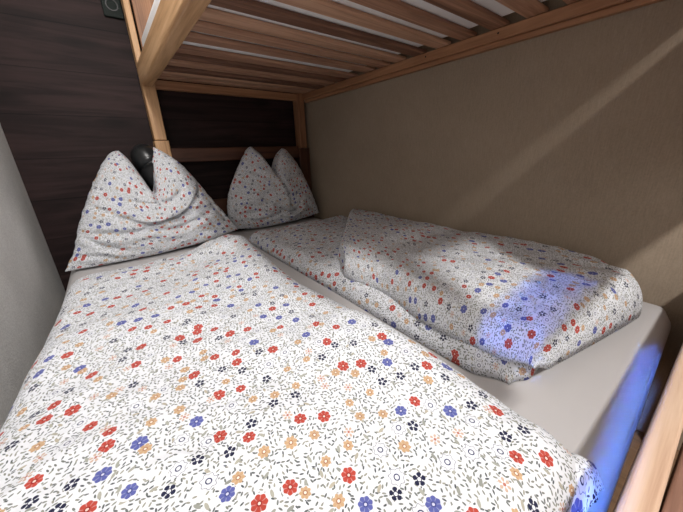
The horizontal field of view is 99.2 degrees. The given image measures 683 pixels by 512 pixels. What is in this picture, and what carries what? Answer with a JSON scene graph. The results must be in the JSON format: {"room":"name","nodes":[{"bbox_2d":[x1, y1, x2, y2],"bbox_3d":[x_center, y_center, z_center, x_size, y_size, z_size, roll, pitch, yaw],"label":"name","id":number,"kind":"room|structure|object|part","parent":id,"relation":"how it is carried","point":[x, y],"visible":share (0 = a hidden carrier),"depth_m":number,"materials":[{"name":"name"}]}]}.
{"room":"bedroom","nodes":[
{"label":"bedroom","id":0,"kind":"room"},
{"bbox_2d":[0,124,65,429],"bbox_3d":[-0.309,-0.136,-0.260,0.100,2.350,4.060,-16,24,-35],"label":"wall","id":1,"kind":"structure","parent":0,"point":[32,291],"depth_m":1.05,"materials":[{"name":"grey paint"}]},
{"bbox_2d":[0,0,299,291],"bbox_3d":[-0.944,-0.829,1.775,1.770,2.350,0.100,-16,24,-35],"label":"wall","id":2,"kind":"structure","parent":0,"point":[71,96],"depth_m":1.47,"materials":[{"name":"laminate"}]},
{"bbox_2d":[100,0,123,19],"bbox_3d":[-1.124,-1.256,1.409,0.080,0.168,0.018,-16,24,-35],"label":"wall socket","id":3,"kind":"object","parent":2,"relation":"attached to","point":[111,8],"visible":1,"depth_m":1.42,"materials":[{"name":"black plastic"}]},
{"bbox_2d":[130,144,153,188],"bbox_3d":[-1.038,-0.484,1.580,0.269,0.233,0.158,4,20,17],"label":"reading lamp","id":4,"kind":"object","parent":2,"relation":"attached to","point":[141,155],"visible":0.68,"depth_m":1.50,"materials":[{"name":"black plastic"}]},
{"bbox_3d":[-0.990,-0.445,1.578,0.171,0.156,0.156,0,19,5],"label":"lamp shade","id":5,"kind":"part","parent":4,"relation":"part of","materials":[{"name":"black plastic"}]},
{"bbox_2d":[304,0,682,450],"bbox_3d":[1.000,-0.523,0.702,0.100,2.350,4.060,-16,24,-35],"label":"wall","id":6,"kind":"structure","parent":0,"point":[571,138],"depth_m":1.04,"materials":[{"name":"beige paint"}]},
{"bbox_2d":[607,429,678,511],"bbox_3d":[0.358,0.813,0.665,1.770,0.100,4.160,-16,24,-35],"label":"floor","id":7,"kind":"structure","parent":0,"point":[638,436],"depth_m":0.91,"materials":[{"name":"brown wood"}]},
{"bbox_2d":[121,0,682,511],"bbox_3d":[-0.184,-0.403,0.937,1.538,2.050,2.249,-16,24,-35],"label":"bunk bed","id":8,"kind":"object","parent":7,"relation":"on","point":[163,55],"visible":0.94,"depth_m":1.05,"materials":[{"name":"brown wood"}]},
{"bbox_3d":[-1.050,-1.277,1.393,0.028,0.644,0.065,-16,24,-35],"label":"post","id":9,"kind":"part","parent":8,"relation":"part of","materials":[{"name":"brown wood"}]},
{"bbox_3d":[-0.685,-1.349,1.672,0.874,0.520,0.025,-16,24,-35],"label":"headboard","id":10,"kind":"part","parent":8,"relation":"part of","materials":[{"name":"brown wood"}]},
{"bbox_3d":[-1.020,-0.811,1.567,0.060,0.350,0.065,-16,24,-35],"label":"post","id":11,"kind":"part","parent":8,"relation":"part of","materials":[{"name":"brown wood"}]},
{"bbox_3d":[-0.994,-0.148,1.802,0.070,1.052,0.075,-16,24,-35],"label":"post","id":12,"kind":"part","parent":8,"relation":"part of","materials":[{"name":"brown wood"}]},
{"bbox_3d":[-0.370,-0.679,0.723,0.056,0.097,2.065,-16,24,-35],"label":"rail","id":13,"kind":"part","parent":8,"relation":"part of","materials":[{"name":"brown wood"}]},
{"bbox_3d":[-0.637,-0.366,2.011,0.832,0.100,0.030,-16,24,-35],"label":"headboard rail","id":14,"kind":"part","parent":8,"relation":"part of","materials":[{"name":"brown wood"}]},
{"bbox_3d":[-0.658,-1.009,1.789,0.854,0.044,0.028,-16,24,-35],"label":"rail","id":15,"kind":"part","parent":8,"relation":"part of","materials":[{"name":"brown wood"}]},
{"bbox_3d":[-0.648,-0.671,1.903,0.832,0.077,0.030,-16,24,-35],"label":"headboard rail","id":16,"kind":"part","parent":8,"relation":"part of","materials":[{"name":"brown wood"}]},
{"bbox_3d":[-0.315,-1.301,1.995,0.056,1.050,0.065,-16,24,-35],"label":"post","id":17,"kind":"part","parent":8,"relation":"part of","materials":[{"name":"brown wood"}]},
{"bbox_3d":[-0.280,-0.333,2.335,0.085,0.997,0.075,-16,24,-35],"label":"post","id":18,"kind":"part","parent":8,"relation":"part of","materials":[{"name":"brown wood"}]},
{"bbox_2d":[142,0,545,71],"bbox_3d":[-0.013,-0.880,0.985,0.942,0.164,1.990,-16,24,-35],"label":"mattress","id":19,"kind":"object","parent":8,"relation":"on","point":[494,6],"visible":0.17,"depth_m":1.01,"materials":[{"name":"white fabric"}]},
{"bbox_2d":[64,217,670,511],"bbox_3d":[-0.185,0.186,1.203,1.480,0.222,1.963,-16,24,-35],"label":"mattress","id":20,"kind":"object","parent":8,"relation":"on","point":[592,402],"visible":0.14,"depth_m":0.59,"materials":[{"name":"white fabric"}]},
{"bbox_2d":[65,147,237,271],"bbox_3d":[-0.968,-0.281,1.481,0.790,0.521,0.282,-16,24,-35],"label":"pillow","id":21,"kind":"object","parent":20,"relation":"on","point":[122,219],"visible":0.99,"depth_m":1.40,"materials":[{"name":"fabric"}]},
{"bbox_2d":[227,147,318,228],"bbox_3d":[-0.438,-0.464,1.950,0.676,0.513,0.199,-16,24,-35],"label":"pillow","id":22,"kind":"object","parent":20,"relation":"on","point":[260,195],"visible":1,"depth_m":1.87,"materials":[{"name":"fabric"}]},
{"bbox_2d":[0,234,603,511],"bbox_3d":[-0.364,0.168,0.755,0.751,0.123,1.505,-16,24,-35],"label":"duvet","id":23,"kind":"object","parent":20,"relation":"on","point":[206,377],"visible":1,"depth_m":0.45,"materials":[{"name":"fabric"}]},
{"bbox_2d":[249,209,642,383],"bbox_3d":[0.194,-0.041,1.254,0.722,0.146,1.557,-16,24,-35],"label":"duvet","id":24,"kind":"object","parent":20,"relation":"on","point":[505,309],"visible":1,"depth_m":0.78,"materials":[{"name":"fabric"}]},
{"bbox_3d":[0.380,-0.873,1.284,0.036,0.037,2.065,-16,24,-35],"label":"ledger rail","id":25,"kind":"part","parent":8,"relation":"part of","materials":[{"name":"brown wood"}]},
{"bbox_3d":[0.387,-0.849,1.297,0.022,0.016,2.065,-16,24,-35],"label":"wall rail","id":26,"kind":"part","parent":8,"relation":"part of","materials":[{"name":"brown wood"}]},
{"bbox_3d":[0.410,0.377,0.418,1.512,0.322,0.026,-16,23,-33],"label":"footboard","id":27,"kind":"part","parent":8,"relation":"part of","materials":[{"name":"brown wood"}]}
]}

